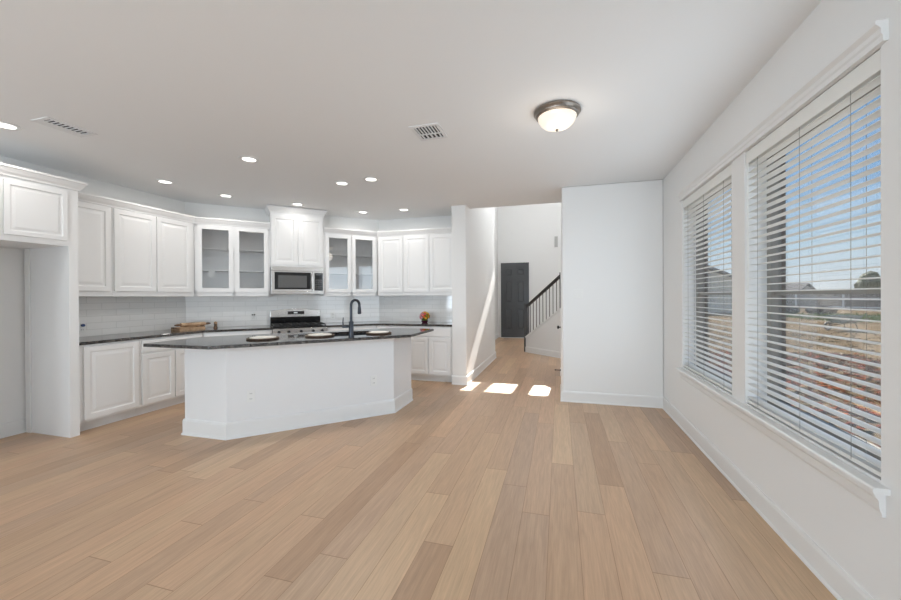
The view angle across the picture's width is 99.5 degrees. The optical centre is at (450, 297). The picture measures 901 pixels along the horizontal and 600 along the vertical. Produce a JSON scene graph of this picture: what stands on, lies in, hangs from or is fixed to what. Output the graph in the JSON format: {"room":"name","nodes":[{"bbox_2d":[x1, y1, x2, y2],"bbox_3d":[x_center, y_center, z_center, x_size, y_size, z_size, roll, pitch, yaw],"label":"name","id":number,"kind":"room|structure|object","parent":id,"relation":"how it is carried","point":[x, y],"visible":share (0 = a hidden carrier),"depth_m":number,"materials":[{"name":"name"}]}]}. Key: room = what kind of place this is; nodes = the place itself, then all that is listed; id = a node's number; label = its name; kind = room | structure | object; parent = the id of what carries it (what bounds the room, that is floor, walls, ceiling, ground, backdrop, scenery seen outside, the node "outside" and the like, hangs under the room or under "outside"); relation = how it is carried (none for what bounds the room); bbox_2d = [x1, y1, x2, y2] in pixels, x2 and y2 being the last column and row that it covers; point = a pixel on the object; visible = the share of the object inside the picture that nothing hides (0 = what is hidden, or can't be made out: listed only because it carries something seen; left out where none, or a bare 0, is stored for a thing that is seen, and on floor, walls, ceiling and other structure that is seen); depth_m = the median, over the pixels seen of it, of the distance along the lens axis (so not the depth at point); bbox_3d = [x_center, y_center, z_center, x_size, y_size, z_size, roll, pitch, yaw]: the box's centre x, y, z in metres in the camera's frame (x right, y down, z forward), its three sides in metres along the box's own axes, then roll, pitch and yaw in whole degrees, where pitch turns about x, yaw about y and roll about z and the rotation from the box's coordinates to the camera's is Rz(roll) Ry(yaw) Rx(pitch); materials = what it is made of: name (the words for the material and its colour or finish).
{"room":"open-plan kitchen","nodes":[
{"label":"open-plan kitchen","id":0,"kind":"room"},
{"bbox_2d":[0,156,184,423],"bbox_3d":[-5.106,-0.001,1.492,0.200,2.743,8.860,0,0,16],"label":"wall","id":1,"kind":"structure","parent":0,"point":[12,291],"depth_m":3.81,"materials":[{"name":"white paint"}]},
{"bbox_2d":[0,418,25,438],"bbox_3d":[-5.230,1.306,0.635,0.024,0.136,6.730,0,0,16],"label":"baseboard","id":2,"kind":"structure","parent":1,"relation":"attached to","point":[16,427],"depth_m":3.77,"materials":[{"name":"white wood"}]},
{"bbox_2d":[0,174,68,248],"bbox_3d":[-4.130,-0.792,3.315,0.677,0.597,0.950,0,0,16],"label":"upper cabinet","id":3,"kind":"object","parent":1,"relation":"attached to","point":[33,215],"visible":1,"depth_m":3.43,"materials":[{"name":"white wood"}]},
{"bbox_2d":[0,162,87,191],"bbox_3d":[-4.100,-1.094,3.331,0.693,0.091,1.160,0,0,16],"label":"trim","id":4,"kind":"structure","parent":3,"relation":"attached to","point":[10,170],"depth_m":3.46,"materials":[{"name":"white wood"}]},
{"bbox_2d":[78,201,111,296],"bbox_3d":[-4.066,-0.540,4.135,0.347,1.048,0.498,0,0,16],"label":"upper cabinet","id":5,"kind":"object","parent":1,"relation":"attached to","point":[94,220],"visible":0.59,"depth_m":4.16,"materials":[{"name":"white wood"}]},
{"bbox_2d":[79,296,185,336],"bbox_3d":[-4.068,0.197,4.738,0.010,0.486,1.650,0,0,16],"label":"tiled wall","id":6,"kind":"structure","parent":1,"relation":"attached to","point":[109,315],"depth_m":4.80,"materials":[{"name":"white tile"}]},
{"bbox_2d":[79,322,85,332],"bbox_3d":[-4.176,0.336,4.322,0.008,0.115,0.070,0,0,16],"label":"wall outlet","id":7,"kind":"object","parent":6,"relation":"attached to","point":[81,329],"visible":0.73,"depth_m":4.32,"materials":[{"name":"white plastic"}]},
{"bbox_2d":[95,207,193,296],"bbox_3d":[-3.858,-0.544,4.862,0.347,1.048,1.011,0,0,16],"label":"upper cabinet","id":8,"kind":"object","parent":1,"relation":"attached to","point":[152,255],"visible":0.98,"depth_m":4.74,"materials":[{"name":"white wood"}]},
{"bbox_2d":[185,202,378,328],"bbox_3d":[-2.631,-0.031,6.344,2.998,2.743,0.240,0,0,-29],"label":"wall","id":9,"kind":"structure","parent":0,"point":[193,209],"depth_m":5.94,"materials":[{"name":"white paint"}]},
{"bbox_2d":[194,224,270,295],"bbox_3d":[-3.222,-0.550,5.676,0.956,1.048,0.353,0,0,-29],"label":"upper cabinet","id":10,"kind":"object","parent":9,"relation":"attached to","point":[239,257],"visible":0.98,"depth_m":5.68,"materials":[{"name":"white wood"}]},
{"bbox_2d":[78,191,269,228],"bbox_3d":[-3.526,-1.080,4.920,0.495,0.091,2.292,0,0,33],"label":"trim","id":11,"kind":"structure","parent":10,"relation":"attached to","point":[82,196],"depth_m":4.87,"materials":[{"name":"white wood"}]},
{"bbox_2d":[209,269,214,276],"bbox_3d":[-3.392,-0.350,5.418,0.080,0.115,0.004,0,0,-29],"label":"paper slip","id":12,"kind":"object","parent":10,"relation":"hanging from","point":[211,271],"visible":1,"depth_m":5.42,"materials":[{"name":"white paper"}]},
{"bbox_2d":[202,247,263,252],"bbox_3d":[-3.231,-0.708,5.691,0.920,0.018,0.282,0,0,-29],"label":"shelf","id":13,"kind":"object","parent":10,"relation":"attached to","point":[204,249],"depth_m":5.65,"materials":[{"name":"white"}]},
{"bbox_2d":[202,269,263,272],"bbox_3d":[-3.229,-0.398,5.692,0.920,0.018,0.282,0,0,-29],"label":"shelf","id":14,"kind":"object","parent":10,"relation":"attached to","point":[203,270],"depth_m":5.71,"materials":[{"name":"white"}]},
{"bbox_2d":[186,291,378,326],"bbox_3d":[-2.570,0.159,6.235,2.913,0.536,0.010,0,0,-29],"label":"tiled wall","id":15,"kind":"structure","parent":9,"relation":"attached to","point":[226,311],"depth_m":6.03,"materials":[{"name":"white tile"}]},
{"bbox_2d":[251,313,255,319],"bbox_3d":[-3.073,0.289,5.944,0.070,0.115,0.008,0,0,-29],"label":"wall outlet","id":16,"kind":"object","parent":15,"relation":"attached to","point":[253,317],"visible":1,"depth_m":5.94,"materials":[{"name":"white plastic"}]},
{"bbox_2d":[269,212,322,267],"bbox_3d":[-2.462,-0.900,6.085,0.770,0.838,0.372,0,0,-29],"label":"upper cabinet","id":17,"kind":"object","parent":9,"relation":"attached to","point":[296,240],"visible":0.97,"depth_m":5.91,"materials":[{"name":"white wood"}]},
{"bbox_2d":[265,205,326,216],"bbox_3d":[-2.453,-1.349,6.063,0.876,0.091,0.394,0,0,-29],"label":"trim","id":18,"kind":"structure","parent":17,"relation":"attached to","point":[269,208],"depth_m":5.89,"materials":[{"name":"white wood"}]},
{"bbox_2d":[270,266,323,293],"bbox_3d":[-2.437,-0.271,6.048,0.758,0.413,0.441,0,0,-29],"label":"microwave","id":19,"kind":"object","parent":17,"relation":"attached to","point":[283,280],"visible":0.99,"depth_m":5.89,"materials":[{"name":"silver metal"}]},
{"bbox_2d":[320,233,376,295],"bbox_3d":[-1.734,-0.561,6.502,0.899,1.048,0.353,0,0,-29],"label":"upper cabinet","id":20,"kind":"object","parent":9,"relation":"attached to","point":[349,261],"visible":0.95,"depth_m":6.53,"materials":[{"name":"white wood"}]},
{"bbox_2d":[329,254,371,257],"bbox_3d":[-1.743,-0.719,6.517,0.863,0.018,0.282,0,0,-29],"label":"shelf","id":21,"kind":"object","parent":20,"relation":"attached to","point":[330,255],"depth_m":6.52,"materials":[{"name":"white wood"}]},
{"bbox_2d":[329,273,371,275],"bbox_3d":[-1.742,-0.409,6.518,0.863,0.018,0.282,0,0,-29],"label":"shelf","id":22,"kind":"object","parent":20,"relation":"attached to","point":[330,274],"depth_m":6.51,"materials":[{"name":"white"}]},
{"bbox_2d":[323,227,451,236],"bbox_3d":[-0.980,-1.098,6.356,2.156,0.091,0.469,0,0,-1],"label":"trim","id":23,"kind":"structure","parent":20,"relation":"attached to","point":[443,230],"depth_m":6.34,"materials":[{"name":"white wood"}]},
{"bbox_2d":[0,0,821,219],"bbox_3d":[-1.566,-1.482,2.001,6.800,0.180,11.800,0,0,16],"label":"ceiling","id":24,"kind":"structure","parent":0,"point":[322,93],"depth_m":2.56,"materials":[{"name":"white paint"}]},
{"bbox_2d":[0,121,22,130],"bbox_3d":[-3.570,-1.380,3.054,0.190,0.009,0.190,0,0,16],"label":"recessed light","id":25,"kind":"object","parent":24,"relation":"in","point":[4,125],"visible":1,"depth_m":3.07,"materials":[{"name":"white plastic"}]},
{"bbox_2d":[31,116,97,137],"bbox_3d":[-3.129,-1.383,3.099,0.200,0.010,0.330,0,0,16],"label":"ceiling vent","id":26,"kind":"object","parent":24,"relation":"in","point":[47,121],"visible":1,"depth_m":3.08,"materials":[{"name":"white metal"}]},
{"bbox_2d":[155,179,174,183],"bbox_3d":[-3.413,-1.387,4.557,0.190,0.009,0.190,0,0,16],"label":"recessed light","id":27,"kind":"object","parent":24,"relation":"in","point":[163,181],"visible":1,"depth_m":4.54,"materials":[{"name":"white"}]},
{"bbox_2d":[218,194,233,197],"bbox_3d":[-3.059,-1.391,5.194,0.190,0.009,0.190,0,0,16],"label":"recessed light","id":28,"kind":"object","parent":24,"relation":"in","point":[221,195],"visible":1,"depth_m":5.18,"materials":[{"name":"white"}]},
{"bbox_2d":[238,156,259,162],"bbox_3d":[-2.025,-1.391,3.831,0.190,0.009,0.190,0,0,16],"label":"recessed light","id":29,"kind":"object","parent":24,"relation":"in","point":[250,159],"visible":1,"depth_m":3.83,"materials":[{"name":"white"}]},
{"bbox_2d":[291,202,303,205],"bbox_3d":[-2.283,-1.396,5.688,0.190,0.009,0.190,0,0,16],"label":"recessed light","id":30,"kind":"object","parent":24,"relation":"in","point":[295,203],"visible":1,"depth_m":5.70,"materials":[{"name":"white"}]},
{"bbox_2d":[334,181,349,185],"bbox_3d":[-1.325,-1.397,4.653,0.190,0.009,0.190,0,0,16],"label":"recessed light","id":31,"kind":"object","parent":24,"relation":"in","point":[342,183],"visible":1,"depth_m":4.65,"materials":[{"name":"white"}]},
{"bbox_2d":[363,177,378,181],"bbox_3d":[-0.938,-1.399,4.501,0.190,0.009,0.190,0,0,16],"label":"recessed light","id":32,"kind":"object","parent":24,"relation":"in","point":[369,179],"visible":1,"depth_m":4.50,"materials":[{"name":"white"}]},
{"bbox_2d":[409,123,447,140],"bbox_3d":[-0.181,-1.399,3.222,0.250,0.010,0.290,0,0,16],"label":"ceiling vent","id":33,"kind":"object","parent":24,"relation":"in","point":[432,131],"visible":1,"depth_m":3.21,"materials":[{"name":"white metal"}]},
{"bbox_2d":[534,100,580,131],"bbox_3d":[0.802,-1.330,2.869,0.344,0.155,0.344,0,0,16],"label":"dome light","id":34,"kind":"object","parent":24,"relation":"attached to","point":[556,115],"visible":1,"depth_m":2.77,"materials":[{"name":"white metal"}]},
{"bbox_2d":[379,216,450,321],"bbox_3d":[-0.522,-0.043,6.827,1.560,2.743,0.200,0,0,16],"label":"wall","id":35,"kind":"structure","parent":0,"point":[441,221],"depth_m":6.74,"materials":[{"name":"white paint"}]},
{"bbox_2d":[378,236,403,295],"bbox_3d":[-0.982,-0.565,6.669,0.481,1.048,0.347,0,0,16],"label":"upper cabinet","id":36,"kind":"object","parent":35,"relation":"attached to","point":[390,248],"visible":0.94,"depth_m":6.50,"materials":[{"name":"white wood"}]},
{"bbox_2d":[379,295,451,321],"bbox_3d":[-0.550,0.172,6.727,1.560,0.486,0.010,0,0,16],"label":"tiled wall","id":37,"kind":"structure","parent":35,"relation":"attached to","point":[439,307],"depth_m":6.74,"materials":[{"name":"white tile"}]},
{"bbox_2d":[404,233,451,295],"bbox_3d":[-0.301,-0.568,6.474,0.932,1.048,0.347,0,0,16],"label":"upper cabinet","id":38,"kind":"object","parent":35,"relation":"attached to","point":[428,257],"visible":0.85,"depth_m":6.32,"materials":[{"name":"white wood"}]},
{"bbox_2d":[0,337,836,599],"bbox_3d":[-0.843,1.398,4.539,6.770,0.120,17.050,0,0,16],"label":"floor","id":39,"kind":"structure","parent":0,"point":[494,486],"depth_m":2.42,"materials":[{"name":"brown wood"}]},
{"bbox_2d":[24,189,79,437],"bbox_3d":[-3.995,0.132,3.809,0.658,2.450,0.089,0,0,16],"label":"end panel","id":40,"kind":"object","parent":39,"relation":"on","point":[51,275],"visible":0.89,"depth_m":3.75,"materials":[{"name":"white wood"}]},
{"bbox_2d":[79,339,139,431],"bbox_3d":[-3.912,0.914,4.145,0.627,0.882,0.590,0,0,16],"label":"base cabinet","id":41,"kind":"object","parent":39,"relation":"on","point":[108,372],"visible":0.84,"depth_m":4.04,"materials":[{"name":"white wood"}]},
{"bbox_2d":[136,333,202,415],"bbox_3d":[-3.719,0.911,4.817,0.627,0.882,0.803,0,0,16],"label":"base cabinet","id":42,"kind":"object","parent":39,"relation":"on","point":[161,370],"visible":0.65,"depth_m":4.58,"materials":[{"name":"white wood"}]},
{"bbox_2d":[203,330,271,336],"bbox_3d":[-3.096,0.905,5.588,0.843,0.882,0.627,0,0,-29],"label":"base cabinet","id":43,"kind":"object","parent":39,"relation":"on","point":[209,334],"visible":0.08,"depth_m":5.31,"materials":[{"name":"white"}]},
{"bbox_2d":[79,325,272,344],"bbox_3d":[-3.549,0.452,4.980,1.066,0.031,2.536,0,0,33],"label":"countertop","id":44,"kind":"structure","parent":43,"relation":"on","point":[87,340],"depth_m":4.70,"materials":[{"name":"black stone"}]},
{"bbox_2d":[171,325,204,330],"bbox_3d":[-3.597,0.412,5.234,0.232,0.047,0.393,0,0,30],"label":"wooden tray","id":45,"kind":"object","parent":44,"relation":"on","point":[203,326],"visible":0.94,"depth_m":5.18,"materials":[{"name":"brown wood"}]},
{"bbox_2d":[174,322,210,326],"bbox_3d":[-3.560,0.365,5.275,0.052,0.051,0.470,0,0,26],"label":"rolling pin","id":46,"kind":"object","parent":45,"relation":"on","point":[192,323],"visible":1,"depth_m":5.25,"materials":[{"name":"brown wood"}]},
{"bbox_2d":[181,337,412,439],"bbox_3d":[-1.581,0.901,4.376,2.487,0.882,0.812,0,0,-29],"label":"kitchen island","id":47,"kind":"object","parent":39,"relation":"on","point":[296,386],"visible":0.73,"depth_m":3.90,"materials":[{"name":"white"}]},
{"bbox_2d":[247,390,254,402],"bbox_3d":[-1.952,0.962,3.729,0.070,0.115,0.008,0,0,-29],"label":"wall outlet","id":48,"kind":"object","parent":47,"relation":"attached to","point":[250,394],"visible":1,"depth_m":3.73,"materials":[{"name":"white plastic"}]},
{"bbox_2d":[143,328,433,349],"bbox_3d":[-1.553,0.444,4.363,3.122,0.031,1.004,0,0,-29],"label":"island countertop","id":49,"kind":"structure","parent":47,"relation":"on","point":[234,341],"depth_m":3.99,"materials":[{"name":"black stone"}]},
{"bbox_2d":[246,336,278,340],"bbox_3d":[-1.975,0.423,4.015,0.316,0.018,0.316,0,0,16],"label":"woven charger","id":50,"kind":"object","parent":49,"relation":"on","point":[276,337],"visible":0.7,"depth_m":3.90,"materials":[{"name":"wicker"}]},
{"bbox_2d":[249,336,275,338],"bbox_3d":[-1.975,0.418,4.015,0.262,0.014,0.262,0,0,16],"label":"scalloped plate","id":51,"kind":"object","parent":50,"relation":"on","point":[255,337],"visible":0.91,"depth_m":4.05,"materials":[{"name":"white ceramic"}]},
{"bbox_2d":[305,333,334,337],"bbox_3d":[-1.464,0.419,4.275,0.316,0.018,0.316,0,0,16],"label":"woven charger","id":52,"kind":"object","parent":49,"relation":"on","point":[331,333],"visible":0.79,"depth_m":4.15,"materials":[{"name":"wicker"}]},
{"bbox_2d":[308,333,331,335],"bbox_3d":[-1.464,0.415,4.275,0.262,0.014,0.262,0,0,16],"label":"scalloped plate","id":53,"kind":"object","parent":52,"relation":"on","point":[316,334],"visible":0.9,"depth_m":4.33,"materials":[{"name":"white ceramic"}]},
{"bbox_2d":[310,333,369,337],"bbox_3d":[-1.284,0.569,4.536,0.824,0.222,0.547,0,0,-29],"label":"sink","id":54,"kind":"object","parent":49,"relation":"in","point":[357,333],"visible":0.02,"depth_m":4.82,"materials":[{"name":"grey metal"}]},
{"bbox_2d":[342,299,360,336],"bbox_3d":[-1.074,0.218,4.179,0.216,0.417,0.093,0,0,-33],"label":"faucet","id":55,"kind":"object","parent":49,"relation":"on","point":[350,326],"visible":0.98,"depth_m":4.14,"materials":[{"name":"grey metal"}]},
{"bbox_2d":[366,331,391,334],"bbox_3d":[-0.855,0.415,4.548,0.300,0.018,0.300,0,0,16],"label":"woven charger","id":56,"kind":"object","parent":49,"relation":"on","point":[389,332],"visible":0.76,"depth_m":4.42,"materials":[{"name":"wicker"}]},
{"bbox_2d":[369,331,388,332],"bbox_3d":[-0.855,0.410,4.548,0.246,0.014,0.246,0,0,16],"label":"scalloped plate","id":57,"kind":"object","parent":56,"relation":"on","point":[370,331],"visible":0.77,"depth_m":4.58,"materials":[{"name":"white ceramic"}]},
{"bbox_2d":[371,375,376,385],"bbox_3d":[-0.871,0.939,4.328,0.070,0.115,0.008,0,0,-29],"label":"wall outlet","id":58,"kind":"object","parent":47,"relation":"attached to","point":[373,378],"visible":1,"depth_m":4.33,"materials":[{"name":"white plastic"}]},
{"bbox_2d":[270,309,326,333],"bbox_3d":[-2.360,0.758,5.922,0.758,1.165,0.722,0,0,-29],"label":"range","id":59,"kind":"object","parent":39,"relation":"on","point":[284,320],"visible":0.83,"depth_m":6.03,"materials":[{"name":"silver metal"}]},
{"bbox_2d":[270,324,326,328],"bbox_3d":[-2.374,0.434,5.943,0.758,0.023,0.611,0,0,-29],"label":"cooktop","id":60,"kind":"object","parent":59,"relation":"in","point":[275,326],"depth_m":5.72,"materials":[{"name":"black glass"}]},
{"bbox_2d":[327,325,375,330],"bbox_3d":[-1.710,0.895,6.357,0.787,0.882,0.627,0,0,-29],"label":"base cabinet","id":61,"kind":"object","parent":39,"relation":"on","point":[373,326],"visible":0.06,"depth_m":6.10,"materials":[{"name":"white wood"}]},
{"bbox_2d":[377,325,406,328],"bbox_3d":[-0.879,0.890,6.502,0.531,0.882,0.627,0,0,16],"label":"base cabinet","id":62,"kind":"object","parent":39,"relation":"on","point":[378,326],"visible":0.1,"depth_m":6.22,"materials":[{"name":"white wood"}]},
{"bbox_2d":[407,326,451,381],"bbox_3d":[-0.253,0.887,6.322,0.768,0.882,0.627,0,0,16],"label":"base cabinet","id":63,"kind":"object","parent":39,"relation":"on","point":[431,352],"visible":0.79,"depth_m":6.02,"materials":[{"name":"white wood"}]},
{"bbox_2d":[324,321,451,326],"bbox_3d":[-1.063,0.434,6.256,2.286,0.031,1.175,0,0,16],"label":"countertop","id":64,"kind":"structure","parent":63,"relation":"on","point":[365,323],"depth_m":6.22,"materials":[{"name":"black stone"}]},
{"bbox_2d":[420,312,429,322],"bbox_3d":[-0.436,0.321,6.451,0.180,0.188,0.180,0,0,16],"label":"flower arrangement","id":65,"kind":"object","parent":64,"relation":"on","point":[424,316],"visible":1,"depth_m":6.41,"materials":[{"name":"multicoloured plant"}]},
{"bbox_2d":[451,205,497,375],"bbox_3d":[0.823,-1.487,9.196,0.734,5.600,6.850,0,0,16],"label":"wall","id":66,"kind":"structure","parent":0,"point":[473,230],"depth_m":6.30,"materials":[{"name":"white paint"}]},
{"bbox_2d":[452,351,496,384],"bbox_3d":[0.516,1.254,7.132,0.258,0.136,2.734,0,0,16],"label":"baseboard","id":67,"kind":"structure","parent":66,"relation":"attached to","point":[456,380],"depth_m":6.14,"materials":[{"name":"white wood"}]},
{"bbox_2d":[498,203,560,332],"bbox_3d":[3.083,-1.510,12.159,3.450,5.600,0.090,0,0,16],"label":"wall","id":68,"kind":"structure","parent":0,"point":[525,232],"depth_m":12.22,"materials":[{"name":"white paint"}]},
{"bbox_2d":[499,260,531,337],"bbox_3d":[2.084,0.040,12.354,1.050,2.510,0.100,0,0,16],"label":"door","id":69,"kind":"structure","parent":68,"relation":"in","point":[514,276],"depth_m":12.37,"materials":[{"name":"black wood"}]},
{"bbox_2d":[553,235,558,248],"bbox_3d":[3.330,-1.770,12.027,0.180,0.440,0.024,0,0,16],"label":"air vent","id":70,"kind":"object","parent":68,"relation":"in","point":[555,237],"visible":1,"depth_m":12.02,"materials":[{"name":"white"}]},
{"bbox_2d":[554,236,557,246],"bbox_3d":[3.328,-1.770,12.018,0.100,0.340,0.004,0,0,16],"label":"grille","id":71,"kind":"object","parent":70,"relation":"attached to","point":[555,237],"depth_m":12.02,"materials":[{"name":"grey metal"}]},
{"bbox_2d":[526,310,560,351],"bbox_3d":[2.437,0.424,8.307,0.110,1.768,2.200,0,0,-31],"label":"wall","id":72,"kind":"structure","parent":0,"point":[547,336],"depth_m":8.58,"materials":[{"name":"white paint"}]},
{"bbox_2d":[523,272,560,351],"bbox_3d":[2.424,0.033,8.366,0.152,2.549,2.338,0,0,-32],"label":"stair railing","id":73,"kind":"object","parent":72,"relation":"on","point":[526,305],"visible":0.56,"depth_m":8.96,"materials":[{"name":"black"}]},
{"bbox_2d":[525,347,560,357],"bbox_3d":[2.384,1.240,8.275,0.024,0.136,2.200,0,0,-31],"label":"baseboard","id":74,"kind":"structure","parent":72,"relation":"attached to","point":[544,352],"depth_m":8.70,"materials":[{"name":"white wood"}]},
{"bbox_2d":[525,308,560,337],"bbox_3d":[2.436,0.244,8.306,0.140,1.438,2.219,0,0,-31],"label":"trim","id":75,"kind":"structure","parent":72,"relation":"attached to","point":[558,310],"depth_m":8.70,"materials":[{"name":"white wood"}]},
{"bbox_2d":[561,180,663,396],"bbox_3d":[2.310,-0.054,5.837,1.170,2.743,2.305,0,0,16],"label":"wall","id":76,"kind":"structure","parent":0,"point":[612,234],"depth_m":4.72,"materials":[{"name":"white paint"}]},
{"bbox_2d":[557,247,561,375],"bbox_3d":[1.743,0.269,6.108,0.072,2.100,0.660,0,0,16],"label":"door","id":77,"kind":"structure","parent":76,"relation":"in","point":[558,327],"depth_m":5.78,"materials":[{"name":"white wood"}]},
{"bbox_2d":[560,376,662,407],"bbox_3d":[2.109,1.253,5.161,1.194,0.136,0.929,0,0,16],"label":"baseboard","id":78,"kind":"structure","parent":76,"relation":"attached to","point":[565,396],"depth_m":4.72,"materials":[{"name":"white wood"}]},
{"bbox_2d":[704,154,785,402],"bbox_3d":[2.462,-1.351,3.579,0.075,6.150,17.050,0,0,16],"label":"window frame","id":79,"kind":"structure","parent":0,"point":[783,233],"depth_m":2.50,"materials":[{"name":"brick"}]},
{"bbox_2d":[663,0,900,599],"bbox_3d":[1.639,0.026,1.091,0.150,2.863,11.800,0,0,16],"label":"wall","id":80,"kind":"structure","parent":0,"point":[866,545],"depth_m":2.01,"materials":[{"name":"white paint"}]},
{"bbox_2d":[683,183,731,396],"bbox_3d":[2.287,-0.134,3.294,0.183,1.700,1.163,0,0,16],"label":"window","id":81,"kind":"structure","parent":80,"relation":"in","point":[699,286],"depth_m":3.79,"materials":[{"name":"grey plastic"}]},
{"bbox_2d":[683,164,731,392],"bbox_3d":[2.224,-0.142,3.312,0.068,1.674,1.151,0,0,16],"label":"window blind","id":82,"kind":"object","parent":81,"relation":"attached to","point":[724,177],"visible":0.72,"depth_m":3.22,"materials":[{"name":"white plastic"}]},
{"bbox_2d":[662,397,873,599],"bbox_3d":[1.272,1.275,0.108,0.024,0.136,9.295,0,0,16],"label":"baseboard","id":83,"kind":"structure","parent":80,"relation":"attached to","point":[842,586],"depth_m":2.12,"materials":[{"name":"white wood"}]},
{"bbox_2d":[676,19,888,201],"bbox_3d":[1.990,-1.022,2.681,0.040,0.080,2.570,0,0,16],"label":"trim","id":84,"kind":"structure","parent":80,"relation":"attached to","point":[876,34],"depth_m":1.88,"materials":[{"name":"white wood"}]},
{"bbox_2d":[675,367,890,517],"bbox_3d":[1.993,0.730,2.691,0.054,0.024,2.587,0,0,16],"label":"trim","id":85,"kind":"structure","parent":80,"relation":"attached to","point":[868,483],"depth_m":1.88,"materials":[{"name":"white wood"}]},
{"bbox_2d":[746,84,880,483],"bbox_3d":[1.917,-0.127,1.999,0.183,1.700,1.131,0,0,16],"label":"window","id":86,"kind":"structure","parent":80,"relation":"in","point":[778,294],"depth_m":2.48,"materials":[{"name":"grey plastic"}]},
{"bbox_2d":[746,49,880,476],"bbox_3d":[1.853,-0.136,2.017,0.068,1.674,1.119,0,0,16],"label":"window blind","id":87,"kind":"object","parent":86,"relation":"attached to","point":[865,77],"visible":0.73,"depth_m":1.85,"materials":[{"name":"white plastic"}]},
{"label":"outside","id":88,"kind":"structure","parent":0,"visible":0},
{"bbox_2d":[708,299,880,444],"bbox_3d":[91.374,1.010,62.273,138.575,0.200,210.000,0,0,16],"label":"ground","id":89,"kind":"structure","parent":88,"point":[873,326],"depth_m":13.57,"materials":[{"name":"brown soil"}]},
{"bbox_2d":[708,265,731,312],"bbox_3d":[24.380,-0.952,40.866,9.300,4.560,11.800,0,0,11],"label":"house","id":90,"kind":"structure","parent":89,"relation":"on","point":[712,301],"depth_m":35.18,"materials":[{"name":"beige brick"}]},
{"bbox_2d":[786,305,800,313],"bbox_3d":[27.618,1.016,31.816,2.490,0.888,1.739,0,0,16],"label":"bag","id":91,"kind":"object","parent":89,"relation":"on","point":[789,310],"visible":0.2,"depth_m":31.05,"materials":[{"name":"grey"}]},
{"bbox_2d":[708,349,880,447],"bbox_3d":[7.021,1.523,7.254,5.674,0.091,7.922,0,0,16],"label":"rubble","id":92,"kind":"object","parent":89,"relation":"on","point":[860,366],"visible":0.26,"depth_m":7.04,"materials":[{"name":"brown"}]},
{"bbox_2d":[708,329,880,350],"bbox_3d":[13.531,1.470,13.668,9.599,0.081,7.231,0,0,16],"label":"clod","id":93,"kind":"object","parent":89,"relation":"on","point":[822,338],"visible":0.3,"depth_m":13.65,"materials":[{"name":"brown soil"}]},
{"bbox_2d":[786,283,814,289],"bbox_3d":[56.894,-0.791,75.250,10.800,3.660,20.800,0,0,-34],"label":"house","id":94,"kind":"structure","parent":89,"relation":"on","point":[791,286],"depth_m":66.73,"materials":[{"name":"beige"}]},
{"bbox_2d":[805,306,837,314],"bbox_3d":[29.770,1.003,30.595,2.001,0.712,1.413,0,0,16],"label":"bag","id":95,"kind":"object","parent":89,"relation":"on","point":[808,310],"visible":0.77,"depth_m":30.19,"materials":[{"name":"grey"}]},
{"bbox_2d":[786,294,880,309],"bbox_3d":[42.052,0.238,45.177,48.011,1.970,58.005,0,0,16],"label":"fence","id":96,"kind":"object","parent":89,"relation":"on","point":[803,302],"visible":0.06,"depth_m":42.62,"materials":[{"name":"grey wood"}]},
{"bbox_2d":[786,312,880,322],"bbox_3d":[27.546,1.182,24.393,8.640,0.380,8.098,0,0,16],"label":"grass patch","id":97,"kind":"structure","parent":89,"relation":"on","point":[873,317],"depth_m":25.55,"materials":[{"name":"green"}]},
{"bbox_2d":[823,315,870,329],"bbox_3d":[17.723,1.121,17.195,1.899,0.666,0.720,0,0,-4],"label":"wheelbarrow","id":98,"kind":"object","parent":89,"relation":"on","point":[844,322],"visible":0.8,"depth_m":16.99,"materials":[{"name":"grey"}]},
{"bbox_2d":[823,315,862,322],"bbox_3d":[17.683,0.958,17.192,1.170,0.340,0.720,0,0,-4],"label":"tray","id":99,"kind":"object","parent":98,"relation":"on","point":[839,316],"depth_m":16.95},
{"bbox_2d":[854,271,880,302],"bbox_3d":[73.213,-1.649,66.313,5.438,6.037,6.734,0,0,16],"label":"tree","id":100,"kind":"object","parent":89,"relation":"on","point":[871,283],"visible":0.3,"depth_m":64.26,"materials":[{"name":"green plant"}]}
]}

